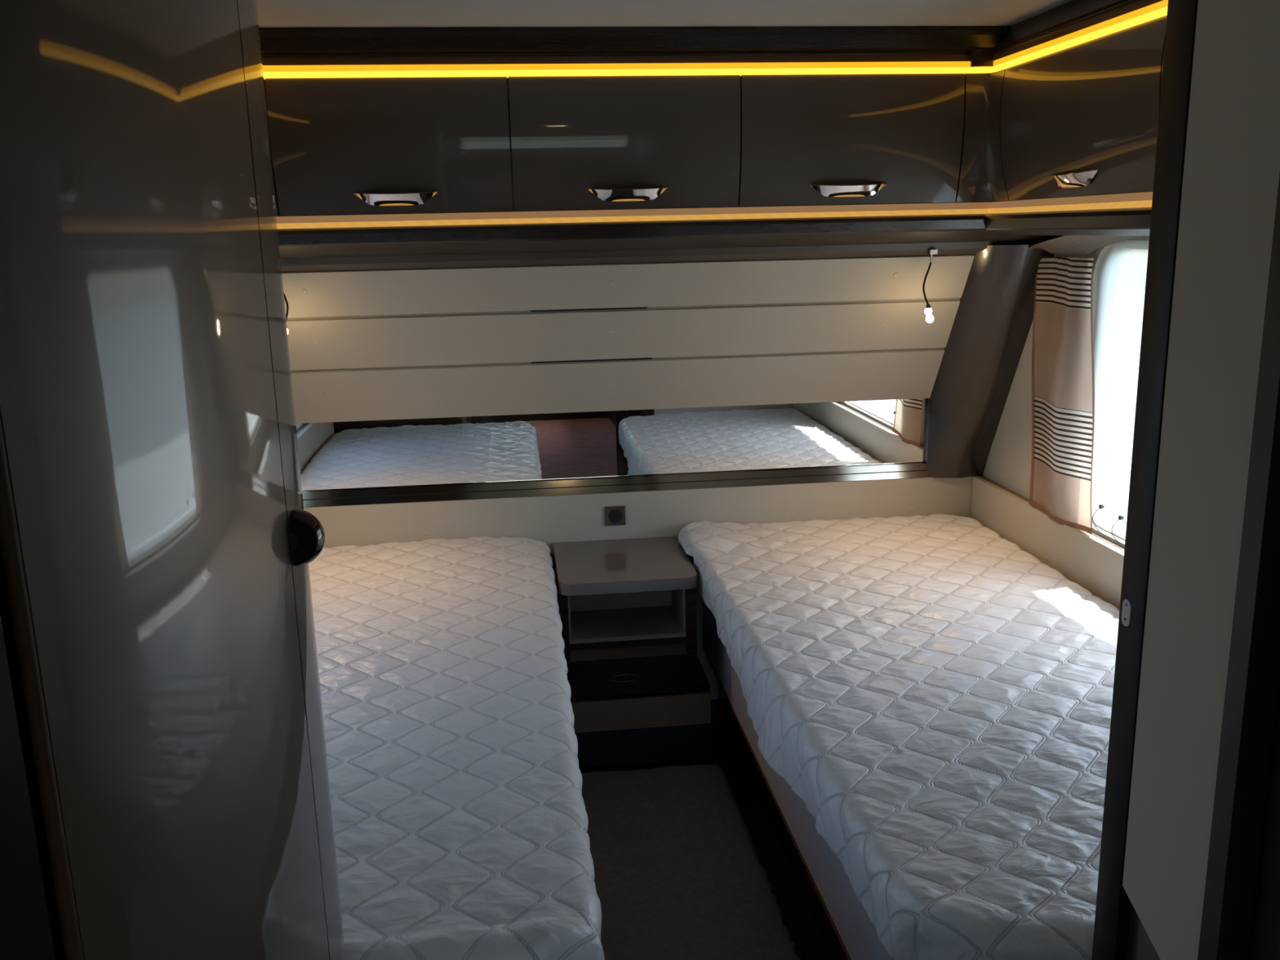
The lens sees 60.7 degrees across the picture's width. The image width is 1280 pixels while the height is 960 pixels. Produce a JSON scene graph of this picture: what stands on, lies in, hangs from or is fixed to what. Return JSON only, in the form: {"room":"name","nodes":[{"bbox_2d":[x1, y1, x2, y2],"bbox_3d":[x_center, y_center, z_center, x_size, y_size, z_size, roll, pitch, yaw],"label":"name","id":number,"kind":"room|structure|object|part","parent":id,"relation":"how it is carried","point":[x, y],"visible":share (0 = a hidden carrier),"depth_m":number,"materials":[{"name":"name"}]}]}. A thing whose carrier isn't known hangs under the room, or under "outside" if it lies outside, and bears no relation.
{"room":"caravan interior","nodes":[
{"label":"caravan interior","id":0,"kind":"room"},
{"bbox_2d":[281,254,974,423],"bbox_3d":[-0.084,-0.397,3.106,2.004,0.450,0.302,-3,13,-6],"label":"wall panel","id":1,"kind":"object","parent":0,"point":[455,342],"visible":0.98,"depth_m":3.09,"materials":[{"name":"beige laminate"}]},
{"bbox_2d":[265,77,991,699],"bbox_3d":[-0.102,-0.222,3.345,2.380,1.950,0.038,-3,13,-6],"label":"wall","id":2,"kind":"structure","parent":0,"point":[715,687],"depth_m":3.54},
{"bbox_2d":[295,398,928,491],"bbox_3d":[-0.096,-0.120,3.335,2.016,0.285,0.005,-3,13,-6],"label":"mirror","id":3,"kind":"object","parent":2,"relation":"attached to","point":[468,450],"visible":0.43,"depth_m":3.33,"materials":[{"name":"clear mirror"}]},
{"bbox_2d":[604,505,625,525],"bbox_3d":[-0.076,0.110,3.355,0.062,0.060,0.009,-3,13,-6],"label":"power socket","id":4,"kind":"object","parent":2,"relation":"attached to","point":[614,515],"visible":1,"depth_m":3.35,"materials":[{"name":"black plastic"}]},
{"bbox_2d":[303,476,972,617],"bbox_3d":[-0.086,0.242,3.398,2.300,0.420,0.024,-3,13,-6],"label":"headboard","id":5,"kind":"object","parent":2,"relation":"attached to","point":[548,519],"depth_m":3.37,"materials":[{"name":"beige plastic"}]},
{"bbox_2d":[302,462,928,506],"bbox_3d":[-0.091,0.015,3.349,2.016,0.044,0.020,-3,13,-6],"label":"ledge","id":6,"kind":"object","parent":5,"relation":"on","point":[908,470],"visible":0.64,"depth_m":3.34,"materials":[{"name":"silver"}]},
{"bbox_2d":[256,0,1072,27],"bbox_3d":[0.260,-0.468,-0.090,2.480,0.040,6.770,-3,13,-6],"label":"ceiling","id":7,"kind":"structure","parent":0,"point":[271,13],"depth_m":2.32,"materials":[{"name":"paint"}]},
{"bbox_2d":[580,698,831,959],"bbox_3d":[0.303,1.472,0.352,2.380,0.040,6.770,-3,13,-6],"label":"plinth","id":8,"kind":"structure","parent":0,"point":[797,917],"depth_m":2.75,"materials":[{"name":"brown wood"}]},
{"bbox_2d":[0,0,345,959],"bbox_3d":[-0.656,0.327,0.994,0.719,1.949,0.514,-3,13,-6],"label":"door","id":9,"kind":"structure","parent":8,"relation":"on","point":[158,542],"depth_m":0.83,"materials":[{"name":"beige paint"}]},
{"bbox_3d":[-0.720,0.275,1.231,0.647,1.949,0.018,-3,13,-6],"label":"panel","id":10,"kind":"part","parent":9,"relation":"part of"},
{"bbox_3d":[-0.366,0.273,1.207,0.034,1.948,0.153,-5,13,-17],"label":"corner post","id":11,"kind":"part","parent":9,"relation":"part of","materials":[{"name":"beige paint"}]},
{"bbox_3d":[-0.334,0.058,1.104,0.031,0.058,0.028,-3,13,-6],"label":"knob","id":12,"kind":"part","parent":9,"relation":"part of","materials":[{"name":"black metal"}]},
{"bbox_2d":[552,536,712,770],"bbox_3d":[-0.040,0.508,3.236,0.452,0.573,0.415,-3,13,-6],"label":"nightstand","id":13,"kind":"object","parent":8,"relation":"on","point":[640,686],"visible":0.97,"depth_m":3.10,"materials":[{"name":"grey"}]},
{"bbox_3d":[-0.229,0.420,3.213,0.024,0.318,0.373,-3,13,-6],"label":"panel","id":14,"kind":"part","parent":13,"relation":"part of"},
{"bbox_3d":[-0.063,0.317,3.271,0.327,0.150,0.015,-3,13,-6],"label":"panel","id":15,"kind":"part","parent":13,"relation":"part of","materials":[{"name":"brown"}]},
{"bbox_3d":[-0.043,0.555,3.070,0.090,0.026,0.008,-3,13,-6],"label":"ring pull","id":16,"kind":"part","parent":13,"relation":"part of","materials":[{"name":"black metal"}]},
{"bbox_2d":[569,605,685,644],"bbox_3d":[-0.047,0.416,3.167,0.327,0.012,0.234,-3,13,-6],"label":"shelf","id":17,"kind":"object","parent":13,"relation":"attached to","point":[589,624],"depth_m":3.14,"materials":[{"name":"grey"}]},
{"bbox_3d":[-0.035,0.454,3.071,0.327,0.018,0.038,-3,13,-6],"label":"rail","id":18,"kind":"part","parent":13,"relation":"part of","materials":[{"name":"brown wood"}]},
{"bbox_3d":[-0.044,0.530,3.184,0.325,0.109,0.230,-3,13,-6],"label":"drawer","id":19,"kind":"part","parent":13,"relation":"part of","materials":[{"name":"brown wood"}]},
{"bbox_3d":[-0.021,0.662,3.111,0.448,0.092,0.016,-3,13,-6],"label":"panel","id":20,"kind":"part","parent":13,"relation":"part of","materials":[{"name":"beige laminate"}]},
{"bbox_3d":[0.123,0.404,3.252,0.031,0.318,0.373,-3,13,-6],"label":"panel","id":21,"kind":"part","parent":13,"relation":"part of","materials":[{"name":"black wood"}]},
{"bbox_2d":[581,764,800,959],"bbox_3d":[0.081,1.004,2.291,0.514,0.019,1.694,-3,13,-6],"label":"floor","id":22,"kind":"structure","parent":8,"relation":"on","point":[679,874],"depth_m":2.60,"materials":[{"name":"grey carpet"}]},
{"bbox_2d":[703,602,893,959],"bbox_3d":[0.752,0.708,2.481,0.861,0.484,2.125,-3,13,-6],"label":"bed base","id":23,"kind":"object","parent":8,"relation":"on","point":[847,932],"visible":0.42,"depth_m":2.38,"materials":[{"name":"beige laminate"}]},
{"bbox_2d":[678,513,1119,959],"bbox_3d":[0.698,0.411,2.442,0.968,0.169,2.127,-3,13,-6],"label":"mattress","id":24,"kind":"object","parent":23,"relation":"on","point":[935,694],"visible":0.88,"depth_m":2.07,"materials":[{"name":"white fabric"}]},
{"bbox_2d":[1091,0,1198,959],"bbox_3d":[0.551,0.254,1.196,0.052,1.949,0.046,-3,13,-6],"label":"door frame","id":25,"kind":"structure","parent":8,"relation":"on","point":[1113,901],"depth_m":1.13,"materials":[{"name":"black plastic"}]},
{"bbox_3d":[0.523,0.143,1.176,0.002,0.030,0.015,-3,13,-6],"label":"latch plate","id":26,"kind":"part","parent":25,"relation":"part of","materials":[{"name":"white plastic"}]},
{"bbox_2d":[1122,0,1279,959],"bbox_3d":[0.517,0.316,0.927,0.044,1.949,0.500,0,13,7],"label":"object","id":27,"kind":"structure","parent":8,"relation":"on","point":[1201,881],"depth_m":0.95,"materials":[{"name":"black"}]},
{"bbox_3d":[-0.702,0.754,2.421,0.801,0.484,1.925,-3,13,-6],"label":"bed base","id":28,"kind":"object","parent":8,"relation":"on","visible":0},
{"bbox_2d":[308,536,604,959],"bbox_3d":[-0.635,0.464,2.347,0.977,0.154,2.027,-3,13,-6],"label":"mattress","id":29,"kind":"object","parent":28,"relation":"on","point":[460,817],"visible":0.55,"depth_m":1.93,"materials":[{"name":"white fabric"}]},
{"bbox_2d":[980,199,1149,547],"bbox_3d":[1.488,0.446,0.262,0.050,1.950,6.770,-3,13,-6],"label":"wall","id":30,"kind":"structure","parent":0,"point":[1008,464],"depth_m":3.20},
{"bbox_2d":[263,79,279,216],"bbox_3d":[-0.905,-0.744,2.453,0.181,0.298,0.070,-12,17,-40],"label":"trim","id":31,"kind":"structure","parent":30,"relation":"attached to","point":[277,213],"depth_m":2.50,"materials":[{"name":"beige paint"}]},
{"bbox_2d":[283,292,288,333],"bbox_3d":[-0.917,-0.446,2.792,0.038,0.195,0.046,-3,13,-6],"label":"reading lamp","id":32,"kind":"object","parent":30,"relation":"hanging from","point":[285,297],"visible":0.32,"depth_m":2.79,"materials":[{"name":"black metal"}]},
{"bbox_2d":[265,76,513,216],"bbox_3d":[-0.583,-0.793,2.632,0.539,0.298,0.298,-3,13,-6],"label":"locker","id":33,"kind":"object","parent":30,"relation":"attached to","point":[340,146],"visible":0.98,"depth_m":2.50,"materials":[{"name":"beige paint"}]},
{"bbox_3d":[-0.564,-0.650,2.527,0.193,0.032,0.028,-3,13,-6],"label":"handle","id":34,"kind":"part","parent":33,"relation":"part of","materials":[{"name":"silver metal"}]},
{"bbox_2d":[262,61,991,79],"bbox_3d":[-0.048,-0.948,2.531,1.840,0.026,0.030,-3,13,-6],"label":"light strip","id":35,"kind":"object","parent":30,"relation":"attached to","point":[507,70],"visible":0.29,"depth_m":2.52,"materials":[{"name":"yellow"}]},
{"bbox_2d":[262,61,970,71],"bbox_3d":[-0.048,-0.955,2.530,1.840,0.014,0.028,-3,13,-6],"label":"diffuser","id":36,"kind":"object","parent":35,"relation":"attached to","point":[930,66],"depth_m":2.53,"materials":[{"name":"yellow plastic"}]},
{"bbox_2d":[276,202,991,228],"bbox_3d":[-0.043,-0.634,2.623,1.840,0.028,0.030,-3,13,-6],"label":"light strip","id":37,"kind":"object","parent":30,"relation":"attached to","point":[917,209],"visible":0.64,"depth_m":2.62,"materials":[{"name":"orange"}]},
{"bbox_2d":[258,26,1063,272],"bbox_3d":[-0.060,-0.801,2.708,2.380,0.542,0.368,-3,13,-6],"label":"trim","id":38,"kind":"structure","parent":30,"relation":"attached to","point":[542,244],"depth_m":2.57,"materials":[{"name":"brown wood"}]},
{"bbox_2d":[507,75,740,211],"bbox_3d":[-0.046,-0.818,2.691,0.542,0.298,0.298,-3,13,-6],"label":"locker","id":39,"kind":"object","parent":38,"relation":"attached to","point":[578,143],"visible":0.98,"depth_m":2.56,"materials":[{"name":"beige paint"}]},
{"bbox_3d":[-0.027,-0.675,2.586,0.193,0.032,0.028,-3,13,-6],"label":"handle","id":40,"kind":"part","parent":39,"relation":"part of","materials":[{"name":"silver metal"}]},
{"bbox_3d":[-0.041,-0.599,2.621,2.380,0.040,0.050,-3,13,-6],"label":"bullnose rail","id":41,"kind":"part","parent":38,"relation":"part of","materials":[{"name":"brown wood"}]},
{"bbox_2d":[731,73,964,207],"bbox_3d":[0.494,-0.843,2.749,0.546,0.298,0.298,-3,13,-6],"label":"locker","id":42,"kind":"object","parent":30,"relation":"attached to","point":[806,140],"visible":0.94,"depth_m":2.62,"materials":[{"name":"beige paint"}]},
{"bbox_3d":[0.507,-0.700,2.644,0.193,0.032,0.028,-3,13,-6],"label":"handle","id":43,"kind":"part","parent":42,"relation":"part of","materials":[{"name":"silver metal"}]},
{"bbox_2d":[922,249,937,323],"bbox_3d":[0.788,-0.527,2.977,0.038,0.195,0.046,-3,13,-6],"label":"reading lamp","id":44,"kind":"object","parent":30,"relation":"hanging from","point":[929,318],"visible":1,"depth_m":2.98,"materials":[{"name":"silver metal"}]},
{"bbox_3d":[0.785,-0.460,2.981,0.020,0.022,0.020,-3,13,-6],"label":"bulb","id":45,"kind":"part","parent":44,"relation":"part of","materials":[{"name":"white glass"}]},
{"bbox_3d":[0.790,-0.440,2.984,0.021,0.023,0.021,-3,13,-6],"label":"bulb","id":46,"kind":"part","parent":44,"relation":"part of","materials":[{"name":"white glass"}]},
{"bbox_2d":[955,69,1008,202],"bbox_3d":[0.835,-0.826,2.638,0.157,0.298,0.062,10,17,40],"label":"trim","id":47,"kind":"structure","parent":30,"relation":"attached to","point":[981,178],"depth_m":2.64,"materials":[{"name":"beige paint"}]},
{"bbox_2d":[925,244,1054,478],"bbox_3d":[1.013,-0.324,3.205,0.190,0.722,0.419,-3,13,-6],"label":"trim","id":48,"kind":"structure","parent":30,"relation":"attached to","point":[994,316],"depth_m":3.21,"materials":[{"name":"black"}]},
{"bbox_2d":[970,475,1124,609],"bbox_3d":[1.202,0.428,2.464,0.042,0.418,2.210,-3,13,-6],"label":"trim","id":49,"kind":"structure","parent":30,"relation":"attached to","point":[1095,562],"depth_m":2.96,"materials":[{"name":"beige laminate"}]},
{"bbox_2d":[988,191,1152,213],"bbox_3d":[0.943,-0.549,2.154,0.030,0.028,1.157,-3,13,-6],"label":"light strip","id":50,"kind":"object","parent":30,"relation":"attached to","point":[1133,200],"visible":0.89,"depth_m":2.30,"materials":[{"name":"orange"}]},
{"bbox_2d":[983,0,1163,235],"bbox_3d":[1.055,-0.719,2.122,0.300,0.488,1.142,-3,13,-6],"label":"trim","id":51,"kind":"structure","parent":30,"relation":"attached to","point":[1073,15],"depth_m":2.29,"materials":[{"name":"brown wood"}]},
{"bbox_3d":[0.935,-0.514,2.154,0.050,0.040,1.142,-3,13,-6],"label":"bullnose rail","id":52,"kind":"part","parent":51,"relation":"part of","materials":[{"name":"brown wood"}]},
{"bbox_2d":[991,0,1168,72],"bbox_3d":[0.916,-0.867,2.079,0.030,0.026,1.157,-3,13,-6],"label":"light strip","id":53,"kind":"object","parent":30,"relation":"attached to","point":[1157,10],"visible":0.83,"depth_m":2.18,"materials":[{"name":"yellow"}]},
{"bbox_2d":[1000,15,1167,199],"bbox_3d":[1.027,-0.749,2.283,0.298,0.298,0.655,-3,13,-6],"label":"locker","id":54,"kind":"object","parent":30,"relation":"attached to","point":[1079,120],"visible":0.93,"depth_m":2.21,"materials":[{"name":"beige paint"}]},
{"bbox_3d":[0.896,-0.628,2.287,0.028,0.032,0.193,-3,13,-6],"label":"handle","id":55,"kind":"part","parent":54,"relation":"part of","materials":[{"name":"silver metal"}]},
{"bbox_2d":[1028,235,1144,255],"bbox_3d":[1.102,-0.488,2.279,0.170,0.062,1.455,-3,13,-6],"label":"pelmet","id":56,"kind":"object","parent":30,"relation":"attached to","point":[1068,244],"visible":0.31,"depth_m":2.72,"materials":[{"name":"brown fabric"}]},
{"bbox_2d":[1028,256,1094,534],"bbox_3d":[1.110,-0.232,2.881,0.040,0.694,0.383,-3,13,-6],"label":"curtain","id":57,"kind":"object","parent":56,"relation":"hanging from","point":[1063,372],"visible":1,"depth_m":2.86,"materials":[{"name":"fabric"}]},
{"bbox_2d":[1092,240,1149,543],"bbox_3d":[1.222,-0.145,2.373,0.063,0.730,0.940,-3,13,-6],"label":"window","id":58,"kind":"structure","parent":30,"relation":"in","point":[1100,506],"depth_m":2.69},
{"bbox_3d":[1.165,0.100,2.788,0.010,0.060,0.024,-8,15,-28],"label":"cord","id":59,"kind":"part","parent":58,"relation":"part of","materials":[{"name":"white plastic"}]},
{"bbox_3d":[1.176,0.125,2.699,0.010,0.060,0.024,-8,15,-28],"label":"cord","id":60,"kind":"part","parent":58,"relation":"part of","materials":[{"name":"white plastic"}]},
{"bbox_2d":[1092,242,1148,538],"bbox_3d":[1.219,-0.146,2.373,0.005,0.715,0.928,-3,13,-6],"label":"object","id":61,"kind":"structure","parent":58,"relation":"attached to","point":[1123,268],"depth_m":2.71,"materials":[{"name":"white glass"}]},
{"bbox_3d":[1.244,-0.147,2.375,0.020,0.727,0.940,-3,13,-6],"label":"frame","id":62,"kind":"part","parent":58,"relation":"part of","materials":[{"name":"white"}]},
{"bbox_2d":[1160,44,1164,98],"bbox_3d":[1.106,-0.600,1.622,0.298,0.298,0.710,-3,13,-6],"label":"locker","id":63,"kind":"object","parent":30,"relation":"attached to","point":[1164,45],"visible":0.03,"depth_m":1.94,"materials":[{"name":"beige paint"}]},
{"bbox_3d":[-0.925,0.559,0.000,0.050,1.950,6.770,-3,13,-6],"label":"wall","id":64,"kind":"structure","parent":0,"visible":0},
{"bbox_2d":[0,614,55,959],"bbox_3d":[-0.678,0.413,0.621,0.586,1.949,0.263,-3,13,-6],"label":"trim","id":65,"kind":"structure","parent":64,"relation":"attached to","point":[25,932],"depth_m":0.71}
]}

